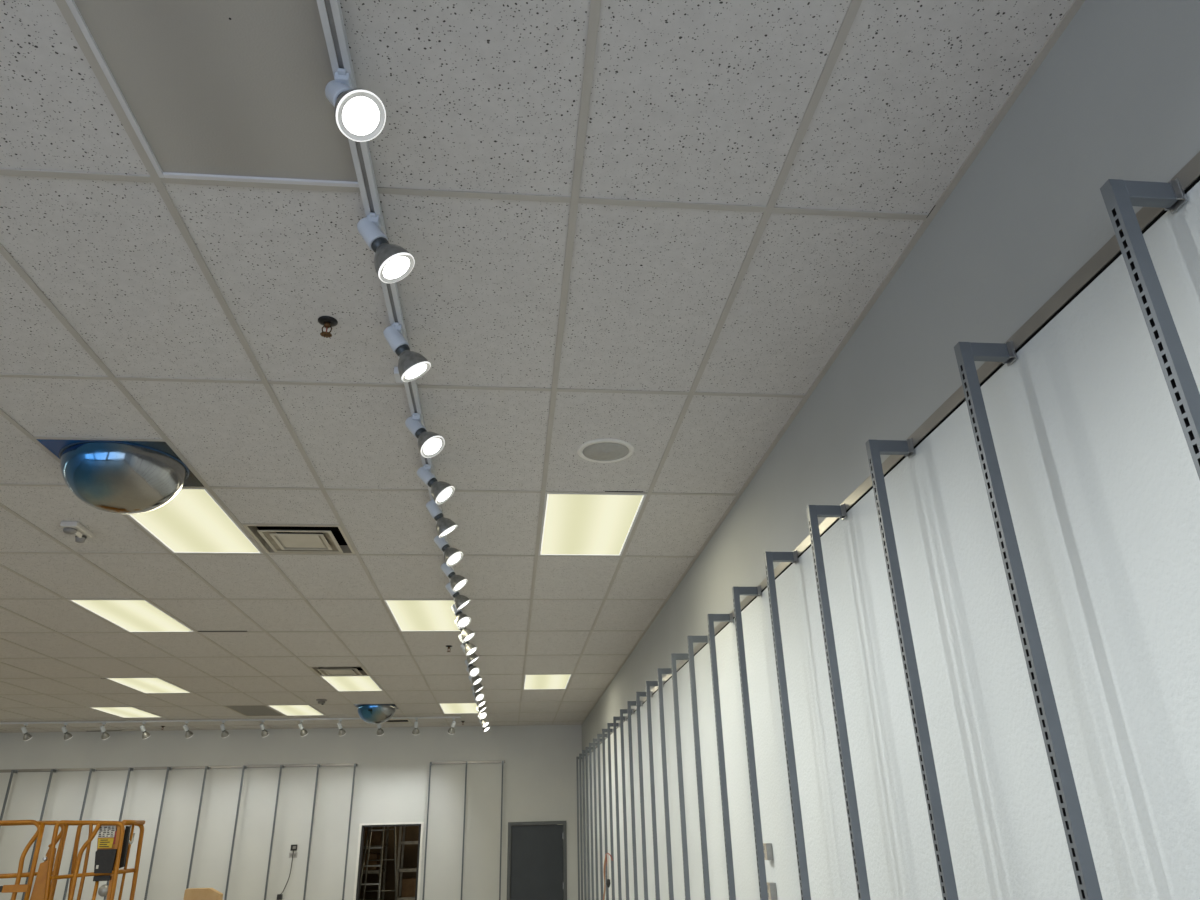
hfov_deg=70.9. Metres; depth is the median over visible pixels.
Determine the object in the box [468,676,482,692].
track spotlight
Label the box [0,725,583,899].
wall
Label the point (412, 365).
track spotlight
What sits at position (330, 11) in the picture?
track
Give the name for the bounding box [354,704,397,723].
dome
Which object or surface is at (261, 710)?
return grille
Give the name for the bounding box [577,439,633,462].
ceiling speaker
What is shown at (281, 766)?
upright
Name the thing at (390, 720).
air slot
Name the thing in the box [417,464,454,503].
track spotlight
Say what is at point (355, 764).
upright
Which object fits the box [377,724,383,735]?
track spotlight
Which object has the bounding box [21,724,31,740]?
track spotlight
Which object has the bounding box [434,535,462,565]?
track spotlight
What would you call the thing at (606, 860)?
lead
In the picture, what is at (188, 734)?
track spotlight
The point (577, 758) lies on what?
upright
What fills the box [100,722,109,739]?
track spotlight
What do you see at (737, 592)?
upright
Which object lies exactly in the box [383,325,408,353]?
socket
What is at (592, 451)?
speaker grille
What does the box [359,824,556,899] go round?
wall
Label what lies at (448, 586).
socket
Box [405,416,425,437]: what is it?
socket
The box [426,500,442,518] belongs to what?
socket
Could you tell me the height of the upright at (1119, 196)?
3.054 m
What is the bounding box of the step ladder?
[360,827,396,899]
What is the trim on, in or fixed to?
attached to the wall at (391, 783)
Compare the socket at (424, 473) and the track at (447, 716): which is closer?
the socket at (424, 473)
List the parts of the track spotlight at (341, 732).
bulb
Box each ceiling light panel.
[65,0,358,187]
[69,600,194,631]
[88,707,159,717]
[106,678,190,692]
[127,488,262,553]
[267,705,323,715]
[320,676,382,691]
[384,600,459,631]
[438,703,477,713]
[523,674,571,689]
[538,493,646,555]
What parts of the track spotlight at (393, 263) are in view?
bulb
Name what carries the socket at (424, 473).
attached to the track spotlight at (441, 492)
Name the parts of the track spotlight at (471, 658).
bulb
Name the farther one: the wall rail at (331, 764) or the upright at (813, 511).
the wall rail at (331, 764)
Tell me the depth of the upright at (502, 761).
14.32 m
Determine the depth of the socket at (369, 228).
2.55 m
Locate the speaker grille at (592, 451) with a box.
[583,442,628,460]
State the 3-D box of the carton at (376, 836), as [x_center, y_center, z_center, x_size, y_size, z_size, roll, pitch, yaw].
[-4.365,7.482,16.239,0.340,0.261,0.402,1,-24,-6]
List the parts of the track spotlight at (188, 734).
bulb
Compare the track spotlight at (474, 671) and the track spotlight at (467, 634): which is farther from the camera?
the track spotlight at (474, 671)
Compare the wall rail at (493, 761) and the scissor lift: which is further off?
the wall rail at (493, 761)
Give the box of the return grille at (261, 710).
[224,705,283,715]
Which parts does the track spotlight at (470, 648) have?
bulb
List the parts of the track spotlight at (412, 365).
bulb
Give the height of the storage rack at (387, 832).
2.300 m
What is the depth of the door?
14.39 m
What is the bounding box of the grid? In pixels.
[0,0,1084,732]
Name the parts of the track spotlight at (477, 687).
bulb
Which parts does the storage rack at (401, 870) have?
post, post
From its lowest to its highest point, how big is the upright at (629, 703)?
3.054 m
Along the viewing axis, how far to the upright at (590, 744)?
11.75 m
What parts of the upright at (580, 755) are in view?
post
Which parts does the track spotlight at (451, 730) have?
bulb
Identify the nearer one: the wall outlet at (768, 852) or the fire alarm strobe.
the wall outlet at (768, 852)
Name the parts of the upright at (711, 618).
arm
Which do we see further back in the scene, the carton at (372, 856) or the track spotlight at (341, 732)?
the carton at (372, 856)
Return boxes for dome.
[36,439,203,514]
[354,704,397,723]
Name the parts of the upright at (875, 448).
arm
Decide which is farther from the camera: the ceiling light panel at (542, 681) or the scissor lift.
the ceiling light panel at (542, 681)
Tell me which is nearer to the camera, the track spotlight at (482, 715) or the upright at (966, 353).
the upright at (966, 353)
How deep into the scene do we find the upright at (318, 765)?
14.06 m
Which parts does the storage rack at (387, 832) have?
post, post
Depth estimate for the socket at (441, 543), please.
5.30 m
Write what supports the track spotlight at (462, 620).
hanging from the track at (330, 11)
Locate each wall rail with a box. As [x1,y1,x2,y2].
[0,763,357,772]
[432,760,504,763]
[581,151,1199,760]
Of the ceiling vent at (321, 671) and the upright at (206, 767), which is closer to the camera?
the ceiling vent at (321, 671)
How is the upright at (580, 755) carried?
attached to the wall rail at (1189, 175)
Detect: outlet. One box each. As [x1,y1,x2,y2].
[763,843,772,859]
[767,882,776,899]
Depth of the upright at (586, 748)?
12.30 m
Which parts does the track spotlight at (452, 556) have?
bulb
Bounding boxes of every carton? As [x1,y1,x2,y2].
[362,853,379,870]
[364,831,381,845]
[401,878,415,896]
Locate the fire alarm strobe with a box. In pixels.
[60,521,92,542]
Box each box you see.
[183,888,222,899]
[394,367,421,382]
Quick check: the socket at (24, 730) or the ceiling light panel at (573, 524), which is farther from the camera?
the socket at (24, 730)
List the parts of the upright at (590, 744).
post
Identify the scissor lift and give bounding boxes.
[0,820,144,899]
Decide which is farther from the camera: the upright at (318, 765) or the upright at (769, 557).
the upright at (318, 765)
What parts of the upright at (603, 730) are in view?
post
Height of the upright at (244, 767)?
3.054 m
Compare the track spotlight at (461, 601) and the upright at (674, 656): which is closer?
the upright at (674, 656)
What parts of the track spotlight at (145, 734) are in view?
bulb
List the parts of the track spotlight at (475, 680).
bulb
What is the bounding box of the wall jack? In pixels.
[289,852,296,857]
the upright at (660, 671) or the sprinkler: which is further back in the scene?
the upright at (660, 671)
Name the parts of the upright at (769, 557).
arm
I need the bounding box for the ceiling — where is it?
[0,0,1073,731]
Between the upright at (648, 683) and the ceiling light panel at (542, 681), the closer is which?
the upright at (648, 683)
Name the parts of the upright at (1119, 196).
arm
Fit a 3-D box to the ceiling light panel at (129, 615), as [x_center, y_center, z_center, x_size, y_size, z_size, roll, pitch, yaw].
[-3.967,1.375,7.234,0.590,0.125,1.200,1,-24,-6]
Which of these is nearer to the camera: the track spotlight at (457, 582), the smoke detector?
the track spotlight at (457, 582)
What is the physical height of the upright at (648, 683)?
3.054 m
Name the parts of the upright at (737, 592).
arm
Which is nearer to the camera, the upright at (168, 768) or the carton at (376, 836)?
the upright at (168, 768)
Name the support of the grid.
attached to the ceiling
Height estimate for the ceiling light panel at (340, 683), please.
0.125 m
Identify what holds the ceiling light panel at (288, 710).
attached to the grid
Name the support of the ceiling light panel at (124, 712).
attached to the grid
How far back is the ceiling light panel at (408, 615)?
7.41 m
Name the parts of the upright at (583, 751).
post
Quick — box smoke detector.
[316,699,326,704]
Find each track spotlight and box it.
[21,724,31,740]
[61,723,72,739]
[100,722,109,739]
[140,722,149,738]
[183,721,193,737]
[220,721,228,737]
[260,720,268,736]
[298,720,307,736]
[325,68,385,141]
[337,719,345,735]
[357,212,414,282]
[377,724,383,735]
[383,322,430,381]
[405,413,444,457]
[412,718,419,734]
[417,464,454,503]
[426,500,456,537]
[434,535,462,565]
[441,563,467,591]
[445,582,469,609]
[448,718,455,733]
[452,604,470,627]
[454,620,474,641]
[458,634,476,655]
[460,644,478,663]
[465,659,479,676]
[466,667,481,684]
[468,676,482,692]
[471,685,483,700]
[472,693,485,706]
[474,698,486,711]
[476,707,486,718]
[478,715,488,727]
[479,720,489,731]
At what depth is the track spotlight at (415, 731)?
13.71 m
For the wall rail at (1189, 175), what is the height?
0.045 m
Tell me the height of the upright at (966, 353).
3.054 m
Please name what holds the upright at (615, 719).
attached to the wall rail at (1189, 175)
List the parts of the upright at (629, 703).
post, arm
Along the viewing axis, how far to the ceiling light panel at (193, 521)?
5.17 m
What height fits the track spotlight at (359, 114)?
0.211 m
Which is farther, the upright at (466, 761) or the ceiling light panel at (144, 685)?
the upright at (466, 761)
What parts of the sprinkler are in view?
sprinkler frame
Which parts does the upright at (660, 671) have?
arm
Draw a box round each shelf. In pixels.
[363,869,384,873]
[397,896,414,899]
[398,867,416,871]
[400,841,417,844]
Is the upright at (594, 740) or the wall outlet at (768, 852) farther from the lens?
the upright at (594, 740)
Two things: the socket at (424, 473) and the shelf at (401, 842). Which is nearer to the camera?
the socket at (424, 473)
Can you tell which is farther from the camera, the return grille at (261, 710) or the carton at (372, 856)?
the carton at (372, 856)
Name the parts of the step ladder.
rail, rail, rail, rail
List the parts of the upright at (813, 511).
arm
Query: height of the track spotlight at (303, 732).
0.248 m
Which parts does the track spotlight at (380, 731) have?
bulb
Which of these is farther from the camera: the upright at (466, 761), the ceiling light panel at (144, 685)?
the upright at (466, 761)
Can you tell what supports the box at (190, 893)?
on the floor
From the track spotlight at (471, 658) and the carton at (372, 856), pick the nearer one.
the track spotlight at (471, 658)
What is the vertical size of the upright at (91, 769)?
3.054 m
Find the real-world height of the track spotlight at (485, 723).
0.209 m
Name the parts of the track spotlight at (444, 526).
bulb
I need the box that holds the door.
[507,821,566,899]
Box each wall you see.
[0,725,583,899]
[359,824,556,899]
[582,0,1199,749]
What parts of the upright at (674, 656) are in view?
arm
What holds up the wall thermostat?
attached to the wall at (391, 783)
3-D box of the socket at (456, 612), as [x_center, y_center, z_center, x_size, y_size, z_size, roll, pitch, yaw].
[-1.183,1.313,6.939,0.063,0.095,0.063,-51,-41,10]
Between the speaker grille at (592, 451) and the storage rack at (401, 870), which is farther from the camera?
the storage rack at (401, 870)
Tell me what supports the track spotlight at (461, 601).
attached to the track at (330, 11)
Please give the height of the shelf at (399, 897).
0.054 m
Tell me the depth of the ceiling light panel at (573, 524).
5.30 m
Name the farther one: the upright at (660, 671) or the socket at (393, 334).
the upright at (660, 671)
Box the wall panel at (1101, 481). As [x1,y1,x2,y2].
[582,181,1199,899]
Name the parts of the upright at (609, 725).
post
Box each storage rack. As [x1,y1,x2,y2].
[359,827,388,899]
[397,826,417,899]
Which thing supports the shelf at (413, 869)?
attached to the storage rack at (401, 870)
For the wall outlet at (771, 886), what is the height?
0.076 m
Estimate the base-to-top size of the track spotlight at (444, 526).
0.213 m
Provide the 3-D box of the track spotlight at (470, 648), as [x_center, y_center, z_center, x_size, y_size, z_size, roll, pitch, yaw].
[-1.250,1.833,7.948,0.184,0.212,0.120,1,-24,-6]
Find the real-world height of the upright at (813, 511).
3.054 m
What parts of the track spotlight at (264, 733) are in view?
bulb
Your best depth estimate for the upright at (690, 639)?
5.22 m
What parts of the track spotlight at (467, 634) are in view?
bulb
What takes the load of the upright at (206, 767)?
attached to the wall rail at (331, 764)
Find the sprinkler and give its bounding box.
[318,316,337,337]
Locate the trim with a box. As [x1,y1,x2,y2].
[353,822,423,899]
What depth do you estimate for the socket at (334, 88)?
2.07 m
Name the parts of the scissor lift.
guard rail, guard rail, gate post, mast plate, gate post, guard rail, box post, guard rail, rail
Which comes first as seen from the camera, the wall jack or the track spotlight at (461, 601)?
the track spotlight at (461, 601)
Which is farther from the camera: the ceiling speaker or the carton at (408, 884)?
the carton at (408, 884)
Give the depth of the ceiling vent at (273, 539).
5.53 m
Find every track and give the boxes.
[0,716,460,723]
[317,0,472,663]
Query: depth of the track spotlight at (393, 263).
2.54 m
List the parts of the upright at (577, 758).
post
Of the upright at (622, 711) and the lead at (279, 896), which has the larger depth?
the lead at (279, 896)
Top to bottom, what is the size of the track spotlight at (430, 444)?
0.208 m
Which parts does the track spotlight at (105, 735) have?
bulb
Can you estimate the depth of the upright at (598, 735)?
10.65 m
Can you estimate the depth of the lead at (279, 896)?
13.75 m
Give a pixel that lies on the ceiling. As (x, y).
(695, 101)
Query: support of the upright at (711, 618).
attached to the wall rail at (1189, 175)
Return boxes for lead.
[277,851,293,899]
[603,853,612,899]
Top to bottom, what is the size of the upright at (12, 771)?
3.054 m
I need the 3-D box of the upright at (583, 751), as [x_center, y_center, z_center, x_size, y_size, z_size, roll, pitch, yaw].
[-0.174,6.125,12.666,0.165,3.054,0.060,1,-24,-6]
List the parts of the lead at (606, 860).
white cord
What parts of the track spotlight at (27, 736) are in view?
bulb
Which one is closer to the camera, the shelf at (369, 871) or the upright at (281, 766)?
the upright at (281, 766)
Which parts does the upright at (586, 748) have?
post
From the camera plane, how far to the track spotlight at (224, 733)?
13.40 m
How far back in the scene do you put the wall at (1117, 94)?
2.40 m
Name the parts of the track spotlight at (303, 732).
bulb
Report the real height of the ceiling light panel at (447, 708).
0.125 m
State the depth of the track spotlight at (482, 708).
11.66 m
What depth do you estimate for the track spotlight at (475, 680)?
9.49 m
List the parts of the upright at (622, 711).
post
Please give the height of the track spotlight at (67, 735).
0.248 m
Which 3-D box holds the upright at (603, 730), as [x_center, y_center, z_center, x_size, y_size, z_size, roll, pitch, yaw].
[0.133,4.871,9.903,0.165,3.054,0.060,1,-24,-6]
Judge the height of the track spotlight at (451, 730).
0.250 m
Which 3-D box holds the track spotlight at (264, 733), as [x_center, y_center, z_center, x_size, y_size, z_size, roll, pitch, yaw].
[-5.377,4.475,13.507,0.120,0.249,0.195,-3,-24,2]
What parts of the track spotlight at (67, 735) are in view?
bulb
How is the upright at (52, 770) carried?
attached to the wall rail at (331, 764)
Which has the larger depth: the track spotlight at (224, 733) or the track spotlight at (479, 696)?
the track spotlight at (224, 733)
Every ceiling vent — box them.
[243,525,354,553]
[310,667,368,675]
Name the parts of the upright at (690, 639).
arm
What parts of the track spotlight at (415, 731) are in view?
bulb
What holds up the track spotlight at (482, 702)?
attached to the track at (330, 11)
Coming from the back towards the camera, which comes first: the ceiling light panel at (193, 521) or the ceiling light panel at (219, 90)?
the ceiling light panel at (193, 521)
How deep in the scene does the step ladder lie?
15.05 m
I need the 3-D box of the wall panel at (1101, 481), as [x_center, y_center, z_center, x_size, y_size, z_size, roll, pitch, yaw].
[0.576,3.373,6.687,0.007,2.918,17.120,1,-24,-6]
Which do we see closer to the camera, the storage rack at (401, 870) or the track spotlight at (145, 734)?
the track spotlight at (145, 734)
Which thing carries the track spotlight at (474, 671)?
attached to the track at (330, 11)
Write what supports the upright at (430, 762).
attached to the wall rail at (493, 761)
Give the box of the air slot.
[382,719,410,723]
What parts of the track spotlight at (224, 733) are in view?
bulb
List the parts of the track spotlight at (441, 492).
bulb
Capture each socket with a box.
[21,727,27,733]
[325,80,350,106]
[357,217,387,250]
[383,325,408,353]
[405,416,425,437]
[417,467,435,485]
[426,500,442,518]
[434,535,448,550]
[441,563,454,576]
[445,582,457,595]
[452,604,461,615]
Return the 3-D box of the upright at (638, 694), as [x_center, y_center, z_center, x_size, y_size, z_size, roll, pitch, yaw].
[0.439,3.616,7.140,0.165,3.054,0.060,1,-24,-6]
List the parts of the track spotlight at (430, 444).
bulb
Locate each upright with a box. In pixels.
[0,770,17,826]
[21,769,57,899]
[63,768,95,899]
[103,768,133,899]
[144,767,171,899]
[186,766,209,888]
[224,766,246,899]
[264,765,283,899]
[303,764,320,899]
[342,763,356,899]
[422,762,431,899]
[460,761,467,899]
[499,761,503,899]
[576,756,584,899]
[579,753,585,899]
[582,750,591,899]
[585,747,592,899]
[589,743,596,899]
[593,738,601,899]
[597,734,607,899]
[602,728,613,899]
[607,722,619,899]
[613,716,626,899]
[620,709,633,899]
[627,701,642,899]
[636,691,651,899]
[646,680,663,899]
[657,668,673,899]
[671,653,690,899]
[687,635,710,899]
[707,613,735,899]
[732,585,767,899]
[764,550,810,899]
[806,503,870,899]
[865,438,958,899]
[954,340,1102,899]
[1100,178,1199,479]
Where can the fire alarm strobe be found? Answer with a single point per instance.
(75, 528)
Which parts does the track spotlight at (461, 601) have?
bulb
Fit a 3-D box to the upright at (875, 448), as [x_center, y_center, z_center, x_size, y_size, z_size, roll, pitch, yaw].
[0.990,1.359,2.166,0.165,3.054,0.060,1,-24,-6]
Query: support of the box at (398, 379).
attached to the track at (330, 11)
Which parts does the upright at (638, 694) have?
arm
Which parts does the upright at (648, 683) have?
arm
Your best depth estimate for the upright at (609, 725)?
9.59 m
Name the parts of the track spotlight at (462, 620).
bulb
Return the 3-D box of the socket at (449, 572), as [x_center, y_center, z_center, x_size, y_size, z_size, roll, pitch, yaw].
[-1.068,0.833,5.880,0.063,0.095,0.063,-40,-21,-13]
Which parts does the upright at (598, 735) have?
post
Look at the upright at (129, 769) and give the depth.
14.00 m
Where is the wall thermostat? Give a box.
[290,845,296,850]
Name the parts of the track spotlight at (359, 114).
bulb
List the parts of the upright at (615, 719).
post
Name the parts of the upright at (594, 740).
post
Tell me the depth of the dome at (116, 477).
4.09 m
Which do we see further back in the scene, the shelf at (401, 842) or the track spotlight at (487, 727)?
the shelf at (401, 842)
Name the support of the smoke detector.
attached to the ceiling
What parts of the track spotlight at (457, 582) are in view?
bulb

